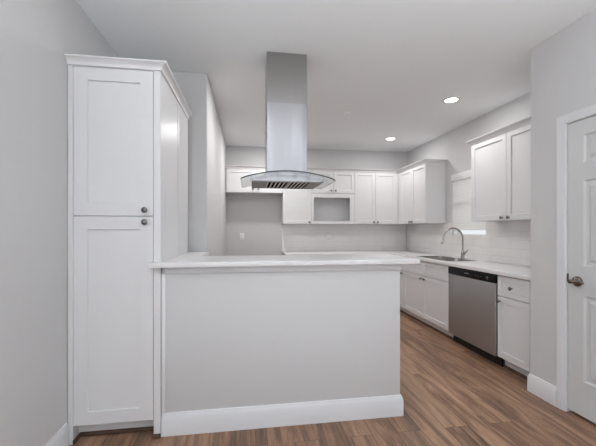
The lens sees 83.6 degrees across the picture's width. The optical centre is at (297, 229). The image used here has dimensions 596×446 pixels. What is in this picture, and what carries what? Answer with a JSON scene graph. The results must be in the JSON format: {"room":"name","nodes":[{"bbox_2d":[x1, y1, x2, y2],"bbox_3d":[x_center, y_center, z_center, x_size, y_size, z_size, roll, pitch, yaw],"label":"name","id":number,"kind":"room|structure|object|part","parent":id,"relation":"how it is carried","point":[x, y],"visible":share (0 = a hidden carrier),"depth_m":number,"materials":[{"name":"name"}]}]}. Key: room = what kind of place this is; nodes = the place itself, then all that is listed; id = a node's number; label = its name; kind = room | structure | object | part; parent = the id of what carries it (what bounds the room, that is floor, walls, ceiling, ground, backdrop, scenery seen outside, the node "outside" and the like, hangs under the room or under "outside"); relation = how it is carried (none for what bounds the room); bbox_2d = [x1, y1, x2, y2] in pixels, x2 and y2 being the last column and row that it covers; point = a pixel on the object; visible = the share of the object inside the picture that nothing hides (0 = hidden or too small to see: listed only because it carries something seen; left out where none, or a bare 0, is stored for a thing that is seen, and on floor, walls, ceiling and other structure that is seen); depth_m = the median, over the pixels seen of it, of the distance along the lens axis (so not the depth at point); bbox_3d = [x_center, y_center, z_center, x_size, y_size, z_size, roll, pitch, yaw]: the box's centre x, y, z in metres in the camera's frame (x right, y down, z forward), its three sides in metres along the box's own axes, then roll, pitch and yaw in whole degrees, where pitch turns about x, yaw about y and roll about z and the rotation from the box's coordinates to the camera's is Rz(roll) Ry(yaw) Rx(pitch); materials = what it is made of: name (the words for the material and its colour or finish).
{"room":"kitchen","nodes":[
{"label":"kitchen","id":0,"kind":"room"},
{"bbox_2d":[0,0,117,445],"bbox_3d":[-1.004,-0.076,-0.978,0.120,2.740,7.960,0,0,-8],"label":"wall","id":1,"kind":"structure","parent":0,"point":[36,35],"depth_m":1.69,"materials":[{"name":"grey paint"}]},
{"bbox_2d":[45,423,68,445],"bbox_3d":[-0.864,1.223,-1.458,0.016,0.142,6.970,0,0,-8],"label":"baseboard","id":2,"kind":"structure","parent":1,"relation":"attached to","point":[61,438],"depth_m":1.92,"materials":[{"name":"white paint"}]},
{"bbox_2d":[171,71,225,255],"bbox_3d":[-1.440,-0.076,4.340,0.821,2.740,2.688,0,0,-8],"label":"wall","id":3,"kind":"structure","parent":0,"point":[206,141],"depth_m":3.07,"materials":[{"name":"grey paint"}]},
{"bbox_2d":[162,268,399,412],"bbox_3d":[-0.079,0.765,2.272,1.588,1.057,0.118,0,0,-8],"label":"wall","id":4,"kind":"structure","parent":0,"point":[238,339],"depth_m":2.21,"materials":[{"name":"grey paint"}]},
{"bbox_2d":[161,274,165,413],"bbox_3d":[-0.844,0.714,2.094,0.026,0.876,0.010,0,0,-8],"label":"trim","id":5,"kind":"structure","parent":4,"relation":"attached to","point":[163,276],"depth_m":2.09,"materials":[{"name":"white paint"}]},
{"bbox_2d":[161,394,402,436],"bbox_3d":[-0.070,1.223,2.265,1.604,0.142,0.134,0,0,-8],"label":"baseboard","id":6,"kind":"structure","parent":4,"relation":"attached to","point":[325,411],"depth_m":2.19,"materials":[{"name":"white paint"}]},
{"bbox_2d":[165,264,401,273],"bbox_3d":[-0.056,0.257,2.210,1.574,0.039,0.012,0,0,-8],"label":"trim","id":7,"kind":"structure","parent":4,"relation":"attached to","point":[381,266],"depth_m":2.19,"materials":[{"name":"white paint"}]},
{"bbox_2d":[149,252,419,267],"bbox_3d":[-0.109,0.218,2.660,1.762,0.032,1.019,0,0,-8],"label":"countertop","id":8,"kind":"structure","parent":4,"relation":"on","point":[190,259],"depth_m":2.24,"materials":[{"name":"white stone"}]},
{"bbox_2d":[226,146,406,255],"bbox_3d":[0.044,-0.076,5.979,4.239,2.740,0.120,0,0,-8],"label":"wall","id":9,"kind":"structure","parent":0,"point":[258,217],"depth_m":5.83,"materials":[{"name":"grey paint"}]},
{"bbox_2d":[225,165,282,194],"bbox_3d":[-0.736,-0.827,5.615,0.939,0.431,0.368,0,0,-8],"label":"upper cabinet","id":10,"kind":"object","parent":9,"relation":"attached to","point":[233,175],"visible":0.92,"depth_m":5.45,"materials":[{"name":"white wood"}]},
{"bbox_3d":[-0.928,-0.803,5.452,0.464,0.382,0.019,0,0,-8],"label":"door","id":11,"kind":"part","parent":10,"relation":"part of","materials":[{"name":"white wood"}]},
{"bbox_3d":[-0.712,-1.019,5.454,0.939,0.046,0.042,0,0,-8],"label":"crown moulding","id":12,"kind":"part","parent":10,"relation":"part of","materials":[{"name":"white wood"}]},
{"bbox_3d":[-0.475,-0.803,5.520,0.445,0.382,0.019,0,0,-8],"label":"door","id":13,"kind":"part","parent":10,"relation":"part of","materials":[{"name":"white wood"}]},
{"bbox_2d":[281,167,311,223],"bbox_3d":[-0.030,-0.570,5.720,0.486,0.944,0.368,0,0,-8],"label":"upper cabinet","id":14,"kind":"object","parent":9,"relation":"attached to","point":[296,204],"visible":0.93,"depth_m":5.59,"materials":[{"name":"white wood"}]},
{"bbox_2d":[312,167,354,223],"bbox_3d":[0.582,-0.570,5.811,0.750,0.944,0.368,0,0,-8],"label":"upper cabinet","id":15,"kind":"object","parent":9,"relation":"attached to","point":[334,203],"visible":0.97,"depth_m":5.72,"materials":[{"name":"white wood"}]},
{"bbox_3d":[0.416,-0.808,5.652,0.372,0.372,0.019,0,0,-8],"label":"door","id":16,"kind":"part","parent":15,"relation":"part of","materials":[{"name":"white wood"}]},
{"bbox_3d":[0.606,-1.019,5.649,0.750,0.046,0.042,0,0,-8],"label":"crown moulding","id":17,"kind":"part","parent":15,"relation":"part of","materials":[{"name":"white wood"}]},
{"bbox_3d":[0.787,-0.808,5.707,0.372,0.372,0.019,0,0,-8],"label":"door","id":18,"kind":"part","parent":15,"relation":"part of","materials":[{"name":"white wood"}]},
{"bbox_2d":[281,224,406,250],"bbox_3d":[0.864,0.142,6.034,2.336,0.476,0.012,0,0,-8],"label":"tile backsplash","id":19,"kind":"structure","parent":9,"relation":"attached to","point":[294,237],"depth_m":6.02,"materials":[{"name":"white tile"}]},
{"bbox_2d":[355,169,397,223],"bbox_3d":[1.344,-0.570,5.924,0.788,0.944,0.368,0,0,-8],"label":"upper cabinet","id":20,"kind":"object","parent":9,"relation":"attached to","point":[376,194],"visible":0.98,"depth_m":5.78,"materials":[{"name":"white wood"}]},
{"bbox_3d":[1.158,-0.547,5.762,0.370,0.895,0.019,0,0,-8],"label":"door","id":21,"kind":"part","parent":20,"relation":"part of","materials":[{"name":"white wood"}]},
{"bbox_3d":[1.347,-1.019,5.760,0.746,0.046,0.042,0,0,-8],"label":"crown moulding","id":22,"kind":"part","parent":20,"relation":"part of","materials":[{"name":"white wood"}]},
{"bbox_3d":[1.529,-0.547,5.817,0.374,0.895,0.019,0,0,-8],"label":"door","id":23,"kind":"part","parent":20,"relation":"part of","materials":[{"name":"white wood"}]},
{"bbox_2d":[69,312,595,445],"bbox_3d":[0.863,1.344,0.658,4.500,0.100,10.948,0,0,-8],"label":"floor","id":24,"kind":"structure","parent":0,"point":[453,395],"depth_m":2.26,"materials":[{"name":"brown wood"}]},
{"bbox_2d":[64,54,191,444],"bbox_3d":[-1.164,0.129,2.480,0.574,2.331,0.967,0,0,-8],"label":"pantry cabinet","id":25,"kind":"object","parent":24,"relation":"on","point":[128,118],"visible":0.91,"depth_m":2.05,"materials":[{"name":"white wood"}]},
{"bbox_3d":[-1.129,0.551,2.049,0.458,1.265,0.019,0,0,-8],"label":"door","id":26,"kind":"part","parent":25,"relation":"part of","materials":[{"name":"white wood"}]},
{"bbox_3d":[-1.129,-0.536,2.049,0.458,0.901,0.019,0,0,-8],"label":"door","id":27,"kind":"part","parent":25,"relation":"part of","materials":[{"name":"white wood"}]},
{"bbox_3d":[-1.112,1.282,2.080,0.504,0.024,0.100,0,0,-8],"label":"shoe moulding","id":28,"kind":"part","parent":25,"relation":"part of","materials":[{"name":"brown wood"}]},
{"bbox_3d":[-1.164,-1.014,2.480,0.574,0.046,0.967,0,0,-8],"label":"crown moulding","id":29,"kind":"part","parent":25,"relation":"part of","materials":[{"name":"white wood"}]},
{"bbox_3d":[-0.944,-0.047,2.050,0.036,0.036,0.034,0,0,-8],"label":"knob","id":30,"kind":"part","parent":25,"relation":"part of","materials":[{"name":"silver metal"}]},
{"bbox_3d":[-0.944,-0.122,2.050,0.036,0.036,0.034,0,0,-8],"label":"knob","id":31,"kind":"part","parent":25,"relation":"part of","materials":[{"name":"silver metal"}]},
{"bbox_3d":[-0.960,0.148,2.785,0.003,2.292,0.425,0,0,-8],"label":"panel","id":32,"kind":"part","parent":25,"relation":"part of","materials":[{"name":"white wood"}]},
{"bbox_2d":[400,264,407,314],"bbox_3d":[1.839,0.856,5.313,0.641,0.876,0.499,0,0,-8],"label":"base cabinet","id":33,"kind":"object","parent":24,"relation":"on","point":[402,309],"visible":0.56,"depth_m":5.09,"materials":[{"name":"white wood"}]},
{"bbox_3d":[1.564,0.901,5.255,0.019,0.566,0.462,0,0,-8],"label":"door","id":34,"kind":"part","parent":33,"relation":"part of","materials":[{"name":"white wood"}]},
{"bbox_2d":[404,261,452,339],"bbox_3d":[1.960,0.856,4.499,0.641,0.876,1.144,0,0,-8],"label":"base cabinet","id":35,"kind":"object","parent":24,"relation":"on","point":[426,284],"visible":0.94,"depth_m":4.34,"materials":[{"name":"white wood"}]},
{"bbox_3d":[1.640,0.901,4.742,0.019,0.566,0.569,0,0,-8],"label":"door","id":36,"kind":"part","parent":35,"relation":"part of","materials":[{"name":"white wood"}]},
{"bbox_3d":[1.640,0.519,4.742,0.019,0.186,0.569,0,0,-8],"label":"drawer","id":37,"kind":"part","parent":35,"relation":"part of","materials":[{"name":"white wood"}]},
{"bbox_3d":[1.744,1.282,4.467,0.012,0.024,1.144,0,0,-8],"label":"shoe moulding","id":38,"kind":"part","parent":35,"relation":"part of","materials":[{"name":"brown wood"}]},
{"bbox_3d":[1.724,0.901,4.175,0.019,0.566,0.570,0,0,-8],"label":"door","id":39,"kind":"part","parent":35,"relation":"part of","materials":[{"name":"white wood"}]},
{"bbox_3d":[1.724,0.519,4.175,0.019,0.186,0.570,0,0,-8],"label":"drawer","id":40,"kind":"part","parent":35,"relation":"part of","materials":[{"name":"white wood"}]},
{"bbox_2d":[448,266,502,366],"bbox_3d":[2.088,0.860,3.549,0.587,0.868,0.752,0,0,-8],"label":"dishwasher","id":41,"kind":"object","parent":24,"relation":"on","point":[473,295],"visible":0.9,"depth_m":3.43,"materials":[{"name":"silver metal"}]},
{"bbox_3d":[1.822,0.467,3.509,0.044,0.077,0.748,0,0,-8],"label":"control panel","id":42,"kind":"part","parent":41,"relation":"part of","materials":[{"name":"black plastic"}]},
{"bbox_3d":[1.876,1.242,3.517,0.015,0.105,0.752,0,0,-8],"label":"toe panel","id":43,"kind":"part","parent":41,"relation":"part of","materials":[{"name":"black metal"}]},
{"bbox_2d":[496,275,530,379],"bbox_3d":[2.189,0.856,2.955,0.641,0.876,0.434,0,0,-8],"label":"base cabinet","id":44,"kind":"object","parent":24,"relation":"on","point":[514,298],"visible":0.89,"depth_m":2.94,"materials":[{"name":"white wood"}]},
{"bbox_3d":[1.907,0.519,2.947,0.019,0.186,0.363,0,0,-8],"label":"drawer","id":45,"kind":"part","parent":44,"relation":"part of","materials":[{"name":"white wood"}]},
{"bbox_3d":[1.907,0.901,2.947,0.019,0.566,0.363,0,0,-8],"label":"door","id":46,"kind":"part","parent":44,"relation":"part of","materials":[{"name":"white wood"}]},
{"bbox_3d":[1.974,1.282,2.923,0.012,0.024,0.434,0,0,-8],"label":"shoe moulding","id":47,"kind":"part","parent":44,"relation":"part of","materials":[{"name":"white wood"}]},
{"bbox_3d":[0.636,0.856,5.680,1.727,0.876,0.642,0,0,-8],"label":"base cabinet","id":48,"kind":"object","parent":24,"relation":"on","visible":0},
{"bbox_2d":[282,250,530,280],"bbox_3d":[1.127,0.399,4.322,2.340,0.038,3.474,0,0,-8],"label":"countertop","id":49,"kind":"structure","parent":48,"relation":"on","point":[498,268],"depth_m":3.87,"materials":[{"name":"white stone"}]},
{"bbox_2d":[417,256,475,260],"bbox_3d":[1.933,0.473,4.410,0.386,0.194,0.761,0,0,-8],"label":"sink","id":50,"kind":"object","parent":49,"relation":"in","point":[443,258],"visible":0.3,"depth_m":4.40,"materials":[{"name":"silver metal"}]},
{"bbox_2d":[441,227,467,258],"bbox_3d":[2.042,0.174,4.348,0.336,0.412,0.122,0,0,-8],"label":"faucet","id":51,"kind":"object","parent":49,"relation":"on","point":[463,253],"visible":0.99,"depth_m":4.38,"materials":[{"name":"silver metal"}]},
{"bbox_3d":[2.039,0.124,4.382,0.302,0.312,0.024,0,0,-8],"label":"spout","id":52,"kind":"part","parent":51,"relation":"part of","materials":[{"name":"silver metal"}]},
{"bbox_2d":[76,0,595,151],"bbox_3d":[0.863,-1.496,0.658,4.500,0.100,10.948,0,0,-8],"label":"ceiling","id":53,"kind":"structure","parent":0,"point":[392,65],"depth_m":2.72,"materials":[{"name":"white paint"}]},
{"bbox_2d":[241,52,334,188],"bbox_3d":[-0.110,-0.912,2.861,0.744,1.066,0.600,0,0,-8],"label":"range hood","id":54,"kind":"object","parent":53,"relation":"hanging from","point":[285,73],"visible":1,"depth_m":2.72,"materials":[{"name":"silver metal"}]},
{"bbox_3d":[-0.109,-0.382,2.856,0.568,0.005,0.442,0,0,-8],"label":"frame","id":55,"kind":"part","parent":54,"relation":"part of","materials":[{"name":"grey metal"}]},
{"bbox_2d":[385,137,396,140],"bbox_3d":[1.470,-1.442,5.291,0.192,0.008,0.192,0,0,-8],"label":"recessed light","id":56,"kind":"object","parent":53,"relation":"in","point":[388,138],"visible":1,"depth_m":5.26,"materials":[{"name":"white plastic"}]},
{"bbox_2d":[442,96,460,102],"bbox_3d":[1.706,-1.442,3.708,0.192,0.008,0.192,0,0,-8],"label":"recessed light","id":57,"kind":"object","parent":53,"relation":"in","point":[454,99],"visible":1,"depth_m":3.69,"materials":[{"name":"white plastic"}]},
{"bbox_2d":[407,92,530,236],"bbox_3d":[2.346,-0.076,4.502,0.120,2.740,3.479,0,0,-8],"label":"wall","id":58,"kind":"structure","parent":0,"point":[451,146],"depth_m":4.62,"materials":[{"name":"grey paint"}]},
{"bbox_2d":[397,159,446,223],"bbox_3d":[1.966,-0.570,5.389,0.367,0.944,0.952,0,0,-8],"label":"upper cabinet","id":59,"kind":"object","parent":58,"relation":"attached to","point":[421,188],"visible":1,"depth_m":5.02,"materials":[{"name":"white wood"}]},
{"bbox_3d":[1.805,-0.547,5.570,0.019,0.895,0.400,0,0,-8],"label":"door","id":60,"kind":"part","parent":59,"relation":"part of","materials":[{"name":"white wood"}]},
{"bbox_3d":[1.867,-0.547,5.156,0.019,0.895,0.432,0,0,-8],"label":"door","id":61,"kind":"part","parent":59,"relation":"part of","materials":[{"name":"white wood"}]},
{"bbox_3d":[1.966,-1.019,5.389,0.367,0.046,0.952,0,0,-8],"label":"crown moulding","id":62,"kind":"part","parent":59,"relation":"part of","materials":[{"name":"white wood"}]},
{"bbox_2d":[451,170,485,229],"bbox_3d":[2.292,-0.394,4.488,0.046,0.799,0.702,0,0,-8],"label":"window shade","id":63,"kind":"object","parent":58,"relation":"attached to","point":[461,181],"visible":0.67,"depth_m":4.59,"materials":[{"name":"white fabric"}]},
{"bbox_3d":[2.294,-0.003,4.488,0.030,0.018,0.700,0,0,-8],"label":"rail","id":64,"kind":"part","parent":63,"relation":"part of","materials":[{"name":"white plastic"}]},
{"bbox_2d":[407,221,530,265],"bbox_3d":[2.282,0.142,4.489,0.010,0.476,3.464,0,0,-8],"label":"tile backsplash","id":65,"kind":"structure","parent":58,"relation":"attached to","point":[505,241],"depth_m":4.16,"materials":[{"name":"white tile"}]},
{"bbox_2d":[454,230,485,235],"bbox_3d":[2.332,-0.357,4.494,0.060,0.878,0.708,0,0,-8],"label":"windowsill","id":66,"kind":"structure","parent":58,"relation":"in","point":[455,231],"depth_m":4.51,"materials":[{"name":"white plastic"}]},
{"bbox_2d":[466,116,530,221],"bbox_3d":[2.257,-0.570,3.430,0.367,0.944,1.132,0,0,-8],"label":"upper cabinet","id":67,"kind":"object","parent":58,"relation":"attached to","point":[501,163],"visible":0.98,"depth_m":3.44,"materials":[{"name":"white wood"}]},
{"bbox_3d":[2.089,-0.547,3.662,0.019,0.895,0.537,0,0,-8],"label":"door","id":68,"kind":"part","parent":67,"relation":"part of","materials":[{"name":"white wood"}]},
{"bbox_3d":[2.257,-1.019,3.430,0.367,0.046,1.132,0,0,-8],"label":"crown moulding","id":69,"kind":"part","parent":67,"relation":"part of","materials":[{"name":"white wood"}]},
{"bbox_3d":[2.169,-0.547,3.123,0.019,0.895,0.547,0,0,-8],"label":"door","id":70,"kind":"part","parent":67,"relation":"part of","materials":[{"name":"white wood"}]},
{"bbox_2d":[531,8,595,385],"bbox_3d":[2.789,-0.076,-0.815,0.806,2.740,7.167,0,0,-8],"label":"wall","id":71,"kind":"structure","parent":0,"point":[563,65],"depth_m":2.50,"materials":[{"name":"grey paint"}]},
{"bbox_2d":[527,373,555,406],"bbox_3d":[1.939,1.223,2.570,0.152,0.142,0.251,0,0,-8],"label":"baseboard","id":72,"kind":"structure","parent":71,"relation":"attached to","point":[544,390],"depth_m":2.55,"materials":[{"name":"white paint"}]},
{"bbox_2d":[556,104,595,411],"bbox_3d":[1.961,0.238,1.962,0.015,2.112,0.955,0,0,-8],"label":"trim","id":73,"kind":"structure","parent":71,"relation":"attached to","point":[560,121],"depth_m":2.40,"materials":[{"name":"white paint"}]},
{"bbox_2d":[567,115,595,423],"bbox_3d":[1.959,0.260,1.963,0.108,2.016,0.820,0,0,-8],"label":"door","id":74,"kind":"structure","parent":71,"relation":"in","point":[581,275],"depth_m":2.26,"materials":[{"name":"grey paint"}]},
{"bbox_3d":[1.896,0.356,2.269,0.072,0.072,0.121,0,0,-8],"label":"handle","id":75,"kind":"part","parent":74,"relation":"part of","materials":[{"name":"silver metal"}]}
]}

